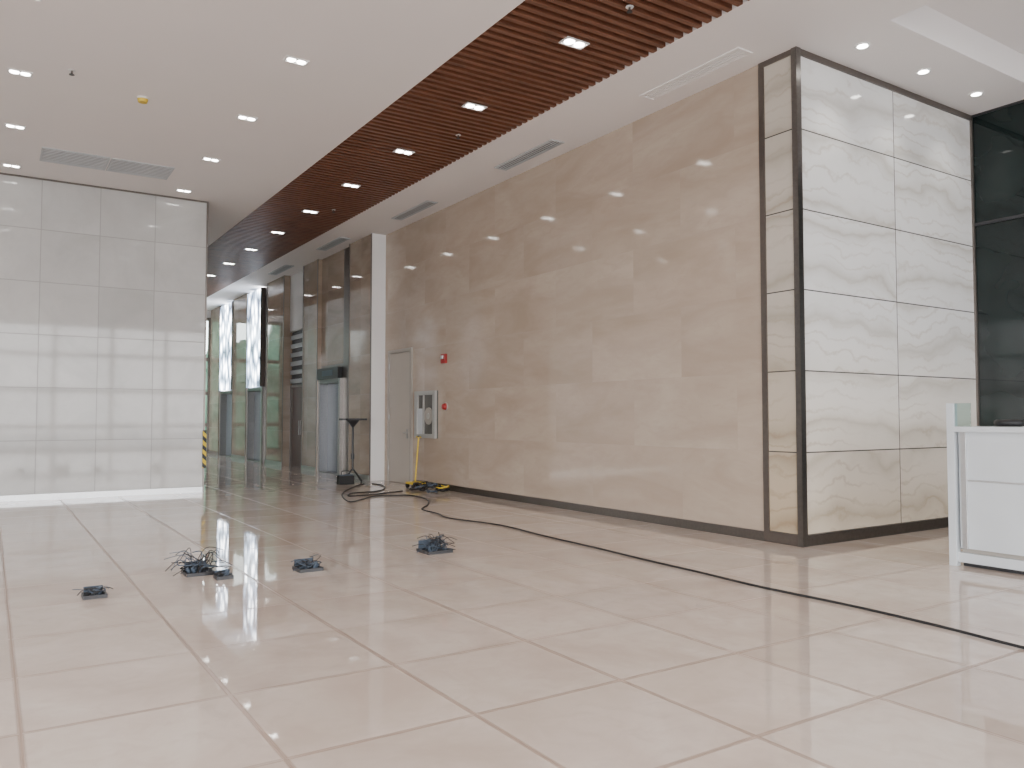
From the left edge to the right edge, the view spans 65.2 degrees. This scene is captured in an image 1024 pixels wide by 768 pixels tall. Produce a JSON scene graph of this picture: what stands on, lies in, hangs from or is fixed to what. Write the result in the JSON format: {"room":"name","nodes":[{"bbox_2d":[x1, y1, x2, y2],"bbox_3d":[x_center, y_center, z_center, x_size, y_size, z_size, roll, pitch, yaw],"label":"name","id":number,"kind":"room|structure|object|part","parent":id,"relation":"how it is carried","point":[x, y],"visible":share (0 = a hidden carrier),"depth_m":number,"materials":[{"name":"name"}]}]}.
{"room":"lobby","nodes":[
{"label":"lobby","id":0,"kind":"room"},
{"bbox_2d":[0,174,206,495],"bbox_3d":[-15.410,-0.569,18.491,12.370,5.460,16.250,2,-3,-33],"label":"wall","id":1,"kind":"structure","parent":0,"point":[102,291],"depth_m":14.10,"materials":[{"name":"white stone"}]},
{"bbox_2d":[0,487,201,501],"bbox_3d":[-10.962,1.828,11.575,12.370,0.100,0.020,2,-3,-33],"label":"baseboard","id":2,"kind":"structure","parent":1,"relation":"attached to","point":[8,498],"depth_m":14.00,"materials":[{"name":"metal"}]},
{"bbox_2d":[0,172,207,491],"bbox_3d":[-10.965,-0.858,11.717,12.400,5.480,0.065,2,-3,-33],"label":"trim","id":3,"kind":"structure","parent":1,"relation":"attached to","point":[0,172],"depth_m":15.01,"materials":[{"name":"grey metal"}]},
{"bbox_2d":[202,430,206,467],"bbox_3d":[-5.787,1.220,15.030,0.065,0.700,0.140,2,-3,-33],"label":"guard","id":4,"kind":"object","parent":1,"relation":"attached to","point":[204,431],"visible":1,"depth_m":14.97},
{"bbox_2d":[207,310,210,317],"bbox_3d":[-13.124,-2.716,29.785,3.660,0.280,0.200,2,-3,-33],"label":"wall","id":5,"kind":"structure","parent":0,"point":[208,311],"depth_m":30.66,"materials":[{"name":"white paint"}]},
{"bbox_2d":[205,318,210,453],"bbox_3d":[-13.124,0.021,29.672,3.660,5.240,0.120,2,-3,-33],"label":"window","id":6,"kind":"structure","parent":5,"relation":"in","point":[207,393],"depth_m":30.61,"materials":[{"name":"brown glass"}]},
{"bbox_2d":[209,306,221,454],"bbox_3d":[-10.720,-0.093,30.304,1.050,5.480,1.580,2,-3,-33],"label":"wall","id":7,"kind":"structure","parent":0,"point":[215,313],"depth_m":30.00,"materials":[{"name":"glass"}]},
{"bbox_2d":[232,293,249,459],"bbox_3d":[-8.768,-0.216,27.317,1.050,5.480,1.800,2,-3,-33],"label":"wall","id":8,"kind":"structure","parent":0,"point":[239,330],"depth_m":27.00,"materials":[{"name":"glass"}]},
{"bbox_2d":[208,233,371,480],"bbox_3d":[-7.330,-0.347,24.138,0.020,5.480,15.420,2,-3,-33],"label":"trim","id":9,"kind":"structure","parent":8,"relation":"attached to","point":[363,477],"depth_m":21.00,"materials":[{"name":"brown metal"}]},
{"bbox_2d":[0,0,524,245],"bbox_3d":[-9.018,-3.942,9.509,13.510,0.500,38.900,2,-3,-33],"label":"ceiling","id":10,"kind":"structure","parent":0,"point":[200,65],"depth_m":9.72,"materials":[{"name":"paint"}]},
{"bbox_2d":[2,163,20,168],"bbox_3d":[-8.126,-3.542,13.004,0.260,0.012,0.150,2,-3,-33],"label":"recessed light","id":11,"kind":"object","parent":10,"relation":"in","point":[3,164],"visible":1,"depth_m":12.99,"materials":[{"name":"white paint"}]},
{"bbox_2d":[4,123,25,129],"bbox_3d":[-6.978,-3.614,11.248,0.260,0.012,0.150,2,-3,-33],"label":"recessed light","id":12,"kind":"object","parent":10,"relation":"in","point":[8,125],"visible":1,"depth_m":11.23,"materials":[{"name":"white paint"}]},
{"bbox_2d":[7,68,32,77],"bbox_3d":[-5.830,-3.687,9.491,0.260,0.012,0.150,2,-3,-33],"label":"recessed light","id":13,"kind":"object","parent":10,"relation":"in","point":[9,70],"visible":1,"depth_m":9.48,"materials":[{"name":"white paint"}]},
{"bbox_2d":[68,69,75,75],"bbox_3d":[-5.184,-3.667,9.434,0.080,0.056,0.080,2,-3,-33],"label":"sprinkler head","id":14,"kind":"object","parent":10,"relation":"attached to","point":[69,70],"visible":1,"depth_m":9.42},
{"bbox_2d":[39,147,110,170],"bbox_3d":[-6.912,-3.554,12.663,0.930,0.015,0.750,2,-3,-33],"label":"ceiling vent","id":15,"kind":"object","parent":10,"relation":"in","point":[51,155],"visible":1,"depth_m":12.64,"materials":[{"name":"grey metal"}]},
{"bbox_2d":[106,158,174,179],"bbox_3d":[-6.116,-3.533,13.182,0.930,0.015,0.750,2,-3,-33],"label":"ceiling vent","id":16,"kind":"object","parent":10,"relation":"in","point":[115,165],"visible":1,"depth_m":13.17,"materials":[{"name":"grey metal"}]},
{"bbox_2d":[137,96,148,103],"bbox_3d":[-4.724,-3.631,10.247,0.140,0.060,0.140,2,-3,-33],"label":"smoke detector","id":17,"kind":"object","parent":10,"relation":"attached to","point":[141,99],"visible":1,"depth_m":10.21,"materials":[{"name":"yellow plastic"}]},
{"bbox_2d":[176,189,191,192],"bbox_3d":[-5.915,-3.482,14.447,0.260,0.012,0.150,2,-3,-33],"label":"recessed light","id":18,"kind":"object","parent":10,"relation":"in","point":[178,190],"visible":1,"depth_m":14.43,"materials":[{"name":"white paint"}]},
{"bbox_2d":[201,157,220,162],"bbox_3d":[-4.767,-3.555,12.690,0.260,0.012,0.150,2,-3,-33],"label":"recessed light","id":19,"kind":"object","parent":10,"relation":"in","point":[203,158],"visible":1,"depth_m":12.68,"materials":[{"name":"white paint"}]},
{"bbox_2d":[236,114,257,121],"bbox_3d":[-3.619,-3.627,10.933,0.260,0.012,0.150,2,-3,-33],"label":"recessed light","id":20,"kind":"object","parent":10,"relation":"in","point":[242,117],"visible":1,"depth_m":10.93,"materials":[{"name":"white paint"}]},
{"bbox_2d":[283,55,309,66],"bbox_3d":[-2.471,-3.699,9.176,0.260,0.012,0.150,2,-3,-33],"label":"recessed light","id":21,"kind":"object","parent":10,"relation":"in","point":[289,59],"visible":1,"depth_m":9.17,"materials":[{"name":"white paint"}]},
{"bbox_2d":[264,286,266,461],"bbox_3d":[-7.222,-0.317,24.859,0.750,5.480,0.530,2,-3,-33],"label":"wall","id":22,"kind":"structure","parent":0,"point":[266,286],"depth_m":24.82,"materials":[{"name":"brown metal"}]},
{"bbox_2d":[266,275,291,465],"bbox_3d":[-6.576,-0.354,23.962,1.050,5.480,1.680,2,-3,-33],"label":"wall","id":23,"kind":"structure","parent":0,"point":[275,361],"depth_m":23.37,"materials":[{"name":"stone"}]},
{"bbox_2d":[289,385,301,466],"bbox_3d":[-5.894,1.171,22.349,0.102,2.300,1.660,2,-3,-33],"label":"door","id":24,"kind":"structure","parent":23,"relation":"in","point":[295,390],"depth_m":22.73,"materials":[{"name":"brown wood"}]},
{"bbox_2d":[290,270,302,331],"bbox_3d":[-5.671,-2.330,22.639,0.670,1.640,1.660,2,-3,-33],"label":"wall","id":25,"kind":"structure","parent":0,"point":[296,293],"depth_m":22.67,"materials":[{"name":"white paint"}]},
{"bbox_2d":[290,330,301,384],"bbox_3d":[-5.893,-0.747,22.428,0.100,1.540,1.660,2,-3,-33],"label":"louver panel","id":26,"kind":"object","parent":25,"relation":"attached to","point":[296,355],"visible":0.6,"depth_m":22.70,"materials":[{"name":"white metal"}]},
{"bbox_2d":[302,259,321,471],"bbox_3d":[-4.887,-0.460,21.377,1.050,5.480,1.180,2,-3,-33],"label":"wall","id":27,"kind":"structure","parent":0,"point":[310,270],"depth_m":21.01,"materials":[{"name":"stone"}]},
{"bbox_2d":[317,366,342,474],"bbox_3d":[-4.460,0.913,19.974,0.346,2.620,1.540,2,-3,-33],"label":"elevator door","id":28,"kind":"structure","parent":27,"relation":"in","point":[330,380],"depth_m":20.29,"materials":[{"name":"metal"}]},
{"bbox_2d":[321,249,343,365],"bbox_3d":[-4.185,-1.857,20.267,0.750,2.780,1.540,2,-3,-33],"label":"wall","id":29,"kind":"structure","parent":0,"point":[332,333],"depth_m":20.03,"materials":[{"name":"stone"}]},
{"bbox_2d":[321,363,342,377],"bbox_3d":[-4.185,-0.289,20.203,0.750,0.360,1.540,2,-3,-33],"label":"header","id":30,"kind":"object","parent":29,"relation":"attached to","point":[341,364],"visible":0.21,"depth_m":19.80,"materials":[{"name":"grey metal"}]},
{"bbox_2d":[342,247,348,474],"bbox_3d":[-3.606,-0.545,19.325,0.750,5.480,0.580,2,-3,-33],"label":"wall","id":31,"kind":"structure","parent":0,"point":[346,250],"depth_m":19.23,"materials":[{"name":"beige stone"}]},
{"bbox_2d":[348,233,385,480],"bbox_3d":[-3.036,-0.577,18.545,1.050,5.480,1.350,2,-3,-33],"label":"wall","id":32,"kind":"structure","parent":0,"point":[360,250],"depth_m":17.92,"materials":[{"name":"stone"}]},
{"bbox_2d":[207,0,749,296],"bbox_3d":[-2.602,-3.566,13.709,1.836,0.105,38.537,2,-3,-33],"label":"ceiling","id":33,"kind":"structure","parent":0,"point":[519,69],"depth_m":10.47,"materials":[{"name":"brown wood"}]},
{"bbox_2d":[270,231,285,233],"bbox_3d":[-5.172,-3.343,17.676,0.300,0.012,0.170,2,-3,-33],"label":"recessed light","id":34,"kind":"object","parent":33,"relation":"in","point":[276,232],"visible":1,"depth_m":17.66,"materials":[{"name":"white paint"}]},
{"bbox_2d":[301,209,318,213],"bbox_3d":[-4.002,-3.417,15.886,0.300,0.012,0.170,2,-3,-33],"label":"recessed light","id":35,"kind":"object","parent":33,"relation":"in","point":[304,210],"visible":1,"depth_m":15.87,"materials":[{"name":"white paint"}]},
{"bbox_2d":[341,183,360,187],"bbox_3d":[-2.832,-3.491,14.095,0.300,0.012,0.170,2,-3,-33],"label":"recessed light","id":36,"kind":"object","parent":33,"relation":"in","point":[344,184],"visible":1,"depth_m":14.07,"materials":[{"name":"white paint"}]},
{"bbox_2d":[393,148,414,154],"bbox_3d":[-1.662,-3.564,12.305,0.300,0.012,0.170,2,-3,-33],"label":"recessed light","id":37,"kind":"object","parent":33,"relation":"in","point":[401,151],"visible":1,"depth_m":12.29,"materials":[{"name":"white paint"}]},
{"bbox_2d":[461,102,487,111],"bbox_3d":[-0.492,-3.638,10.515,0.300,0.012,0.170,2,-3,-33],"label":"recessed light","id":38,"kind":"object","parent":33,"relation":"in","point":[469,105],"visible":1,"depth_m":10.50,"materials":[{"name":"white paint"}]},
{"bbox_2d":[559,36,589,49],"bbox_3d":[0.678,-3.712,8.724,0.300,0.012,0.170,2,-3,-33],"label":"recessed light","id":39,"kind":"object","parent":33,"relation":"in","point":[569,41],"visible":1,"depth_m":8.72,"materials":[{"name":"white paint"}]},
{"bbox_2d":[626,5,633,13],"bbox_3d":[1.170,-3.727,7.971,0.080,0.056,0.080,2,-3,-33],"label":"sprinkler head","id":40,"kind":"object","parent":33,"relation":"attached to","point":[629,7],"visible":1,"depth_m":7.96},
{"bbox_2d":[0,454,1023,767],"bbox_3d":[-6.091,1.962,11.179,20.500,0.200,38.900,2,-3,-33],"label":"floor","id":41,"kind":"structure","parent":0,"point":[510,647],"depth_m":4.96,"materials":[{"name":"tile"}]},
{"bbox_2d":[72,585,112,599],"bbox_3d":[-3.254,1.613,6.237,0.262,0.090,0.230,0,-2,-8],"label":"outlet box","id":42,"kind":"object","parent":41,"relation":"on","point":[89,592],"visible":1,"depth_m":6.21,"materials":[{"name":"metal"}]},
{"bbox_2d":[164,547,231,576],"bbox_3d":[-2.818,1.582,7.169,0.422,0.229,0.511,-1,-3,21],"label":"outlet box","id":43,"kind":"object","parent":41,"relation":"on","point":[200,567],"visible":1,"depth_m":7.11,"materials":[{"name":"metal"}]},
{"bbox_2d":[213,569,233,580],"bbox_3d":[-2.494,1.646,6.942,0.142,0.082,0.208,2,-3,-33],"label":"outlet box","id":44,"kind":"object","parent":41,"relation":"on","point":[219,574],"visible":1,"depth_m":6.93,"materials":[{"name":"metal"}]},
{"bbox_2d":[291,554,323,572],"bbox_3d":[-1.882,1.645,7.355,0.287,0.119,0.321,1,-3,-21],"label":"outlet box","id":45,"kind":"object","parent":41,"relation":"on","point":[304,565],"visible":1,"depth_m":7.30,"materials":[{"name":"metal"}]},
{"bbox_2d":[337,470,353,484],"bbox_3d":[-3.470,1.945,16.699,0.320,0.288,0.170,2,-3,-33],"label":"box","id":46,"kind":"object","parent":41,"relation":"on","point":[344,479],"visible":1,"depth_m":16.63,"materials":[{"name":"black plastic"}]},
{"bbox_2d":[339,418,366,482],"bbox_3d":[-3.419,1.422,17.191,0.522,1.366,0.522,2,-3,-33],"label":"pedestal stand","id":47,"kind":"object","parent":41,"relation":"on","point":[352,421],"visible":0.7,"depth_m":17.15,"materials":[{"name":"metal"}]},
{"bbox_2d":[347,483,402,496],"bbox_3d":[-2.496,2.024,15.418,0.894,0.022,2.708,0,-2,0],"label":"cable","id":48,"kind":"object","parent":41,"relation":"on","point":[349,495],"visible":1,"depth_m":14.72,"materials":[{"name":"black rubber"}]},
{"bbox_2d":[405,436,424,487],"bbox_3d":[-1.900,1.537,15.847,0.300,1.034,0.360,2,-3,-33],"label":"trolley","id":49,"kind":"object","parent":41,"relation":"on","point":[414,481],"visible":0.79,"depth_m":15.84,"materials":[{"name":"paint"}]},
{"bbox_2d":[409,481,449,492],"bbox_3d":[-1.539,1.905,14.796,0.918,0.200,0.456,-2,-3,33],"label":"pile","id":50,"kind":"object","parent":41,"relation":"on","point":[426,485],"visible":1,"depth_m":14.68,"materials":[{"name":"plastic"}]},
{"bbox_2d":[413,532,456,554],"bbox_3d":[-0.795,1.638,8.317,0.498,0.211,0.417,2,-3,-33],"label":"outlet box","id":51,"kind":"object","parent":41,"relation":"on","point":[430,546],"visible":1,"depth_m":8.28,"materials":[{"name":"metal"}]},
{"bbox_2d":[342,483,1023,648],"bbox_3d":[0.543,1.743,8.597,1.370,0.020,17.879,1,-3,-28],"label":"cable","id":52,"kind":"object","parent":41,"relation":"on","point":[648,560],"visible":1,"depth_m":6.57,"materials":[{"name":"black rubber"}]},
{"bbox_2d":[946,403,1023,574],"bbox_3d":[5.516,0.894,6.281,0.860,1.530,3.740,2,-3,-33],"label":"reception desk","id":53,"kind":"object","parent":41,"relation":"on","point":[985,464],"depth_m":7.36,"materials":[{"name":"metal"}]},
{"bbox_2d":[993,419,1023,426],"bbox_3d":[4.623,0.362,7.453,0.248,0.065,0.248,2,-3,-33],"label":"tape roll","id":54,"kind":"object","parent":53,"relation":"on","point":[998,422],"visible":1,"depth_m":7.36,"materials":[{"name":"black plastic"}]},
{"bbox_2d":[384,65,763,530],"bbox_3d":[0.146,-0.781,13.593,0.300,5.480,10.430,2,-3,-33],"label":"wall","id":55,"kind":"structure","parent":0,"point":[594,309],"depth_m":11.43,"materials":[{"name":"beige stone"}]},
{"bbox_2d":[387,347,412,484],"bbox_3d":[-2.411,0.680,17.103,0.082,2.850,1.160,2,-3,-33],"label":"door","id":56,"kind":"structure","parent":55,"relation":"in","point":[400,365],"depth_m":17.08,"materials":[{"name":"paint"}]},
{"bbox_2d":[414,390,437,438],"bbox_3d":[-1.724,0.611,16.055,0.080,0.940,0.890,2,-3,-33],"label":"cabinet","id":57,"kind":"object","parent":55,"relation":"attached to","point":[425,402],"visible":0.98,"depth_m":16.04,"materials":[{"name":"paint"}]},
{"bbox_2d":[440,354,446,363],"bbox_3d":[-1.333,-0.492,15.501,0.080,0.180,0.180,2,-3,-33],"label":"fire alarm strobe","id":58,"kind":"object","parent":55,"relation":"attached to","point":[443,357],"visible":1,"depth_m":15.45,"materials":[{"name":"red plastic"}]},
{"bbox_2d":[442,402,447,410],"bbox_3d":[-1.302,0.435,15.423,0.070,0.160,0.160,2,-3,-33],"label":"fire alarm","id":59,"kind":"object","parent":55,"relation":"attached to","point":[445,405],"visible":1,"depth_m":15.38,"materials":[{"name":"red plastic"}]},
{"bbox_2d":[416,480,763,540],"bbox_3d":[0.415,1.873,12.786,0.012,0.110,8.930,2,-3,-33],"label":"baseboard","id":60,"kind":"structure","parent":55,"relation":"attached to","point":[669,521],"depth_m":11.05,"materials":[{"name":"metal"}]},
{"bbox_2d":[207,0,1023,309],"bbox_3d":[0.335,-3.691,15.611,5.150,0.500,38.900,2,-3,-33],"label":"ceiling","id":61,"kind":"structure","parent":0,"point":[767,29],"depth_m":9.61,"materials":[{"name":"paint"}]},
{"bbox_2d":[269,265,293,274],"bbox_3d":[-6.418,-3.160,22.233,0.240,0.015,1.600,2,-3,-33],"label":"ceiling vent","id":62,"kind":"object","parent":61,"relation":"in","point":[285,267],"visible":1,"depth_m":22.16,"materials":[{"name":"grey metal"}]},
{"bbox_2d":[316,237,349,250],"bbox_3d":[-4.231,-3.298,18.887,0.240,0.015,1.600,2,-3,-33],"label":"ceiling vent","id":63,"kind":"object","parent":61,"relation":"in","point":[339,240],"visible":1,"depth_m":18.83,"materials":[{"name":"grey metal"}]},
{"bbox_2d":[391,201,437,219],"bbox_3d":[-1.944,-3.423,15.844,0.240,0.015,1.600,2,-3,-33],"label":"ceiling vent","id":64,"kind":"object","parent":61,"relation":"in","point":[426,204],"visible":1,"depth_m":15.79,"materials":[{"name":"grey metal"}]},
{"bbox_2d":[494,139,564,170],"bbox_3d":[0.243,-3.561,12.498,0.240,0.015,1.600,2,-3,-33],"label":"ceiling vent","id":65,"kind":"object","parent":61,"relation":"in","point":[550,144],"visible":1,"depth_m":12.43,"materials":[{"name":"grey metal"}]},
{"bbox_2d":[639,47,752,100],"bbox_3d":[2.156,-3.682,9.569,0.240,0.015,1.600,2,-3,-33],"label":"ceiling vent","id":66,"kind":"object","parent":61,"relation":"in","point":[738,53],"visible":1,"depth_m":9.49,"materials":[{"name":"white metal"}]},
{"bbox_2d":[854,42,870,49],"bbox_3d":[3.852,-3.714,8.802,0.170,0.014,0.170,2,-3,-33],"label":"recessed light","id":67,"kind":"object","parent":61,"relation":"in","point":[863,45],"visible":1,"depth_m":8.78,"materials":[{"name":"white paint"}]},
{"bbox_2d":[915,68,930,74],"bbox_3d":[4.857,-3.687,9.458,0.170,0.014,0.170,2,-3,-33],"label":"recessed light","id":68,"kind":"object","parent":61,"relation":"in","point":[923,71],"visible":1,"depth_m":9.44,"materials":[{"name":"white paint"}]},
{"bbox_2d":[969,91,983,96],"bbox_3d":[5.862,-3.660,10.113,0.170,0.014,0.170,2,-3,-33],"label":"recessed light","id":69,"kind":"object","parent":61,"relation":"in","point":[976,93],"visible":1,"depth_m":10.10,"materials":[{"name":"white paint"}]},
{"bbox_2d":[764,55,976,534],"bbox_3d":[4.560,-0.931,9.963,3.720,5.480,0.480,2,-3,-33],"label":"wall","id":70,"kind":"structure","parent":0,"point":[889,295],"depth_m":9.43,"materials":[{"name":"white stone"}]},
{"bbox_2d":[758,46,979,547],"bbox_3d":[4.546,-0.931,9.948,3.740,5.480,0.530,2,-3,-33],"label":"trim","id":71,"kind":"structure","parent":70,"relation":"attached to","point":[802,539],"depth_m":9.02,"materials":[{"name":"metal"}]},
{"bbox_2d":[926,0,1023,54],"bbox_3d":[8.509,-4.323,4.508,3.620,0.150,11.340,2,-3,-33],"label":"ceiling","id":72,"kind":"structure","parent":0,"point":[1002,21],"depth_m":8.87,"materials":[{"name":"paint"}]},
{"bbox_2d":[972,99,1023,425],"bbox_3d":[9.453,-1.343,6.023,0.250,5.980,12.450,2,-3,-33],"label":"wall","id":73,"kind":"structure","parent":0,"point":[998,133],"depth_m":10.51,"materials":[{"name":"black glass"}]},
{"bbox_3d":[9.453,-1.343,6.023,0.250,5.980,12.450,2,-3,-33],"label":"dark glass","id":74,"kind":"part","parent":73,"relation":"part of","materials":[{"name":"black glass"}]},
{"bbox_3d":[-7.834,-1.442,25.862,0.730,3.150,1.740,2,-3,-33],"label":"wall","id":75,"kind":"structure","parent":0,"visible":0},
{"bbox_2d":[246,387,263,461],"bbox_3d":[-8.098,1.289,25.577,0.300,2.330,1.740,2,-3,-33],"label":"elevator door","id":76,"kind":"structure","parent":75,"relation":"in","point":[254,410],"depth_m":26.09,"materials":[{"name":"metal"}]},
{"bbox_2d":[246,287,265,387],"bbox_3d":[-8.203,-1.437,25.621,0.150,3.100,1.640,2,-3,-33],"label":"light panel","id":77,"kind":"object","parent":75,"relation":"attached to","point":[256,300],"visible":0.95,"depth_m":25.35,"materials":[{"name":"white glass"}]},
{"bbox_3d":[-9.808,-1.317,28.882,0.730,3.150,1.880,2,-3,-33],"label":"wall","id":78,"kind":"structure","parent":0,"visible":0},
{"bbox_2d":[219,390,231,456],"bbox_3d":[-10.072,1.413,28.598,0.300,2.330,1.880,2,-3,-33],"label":"elevator door","id":79,"kind":"structure","parent":78,"relation":"in","point":[225,405],"depth_m":29.22,"materials":[{"name":"metal"}]},
{"bbox_2d":[219,301,232,390],"bbox_3d":[-10.176,-1.312,28.641,0.150,3.100,1.780,2,-3,-33],"label":"light panel","id":80,"kind":"object","parent":78,"relation":"attached to","point":[226,311],"visible":0.76,"depth_m":28.55,"materials":[{"name":"white glass"}]},
{"label":"outside","id":81,"kind":"structure","parent":0,"visible":0},
{"bbox_3d":[-2.734,1.851,4.114,120.000,0.140,130.000,2,-3,-33],"label":"ground","id":82,"kind":"structure","parent":81,"visible":0},
{"bbox_2d":[205,349,207,429],"bbox_3d":[-15.849,-0.165,35.081,19.553,6.934,3.216,2,-3,-33],"label":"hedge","id":83,"kind":"object","parent":82,"relation":"on","point":[207,349],"visible":0.01,"depth_m":35.66,"materials":[{"name":"green plant"}]}
]}

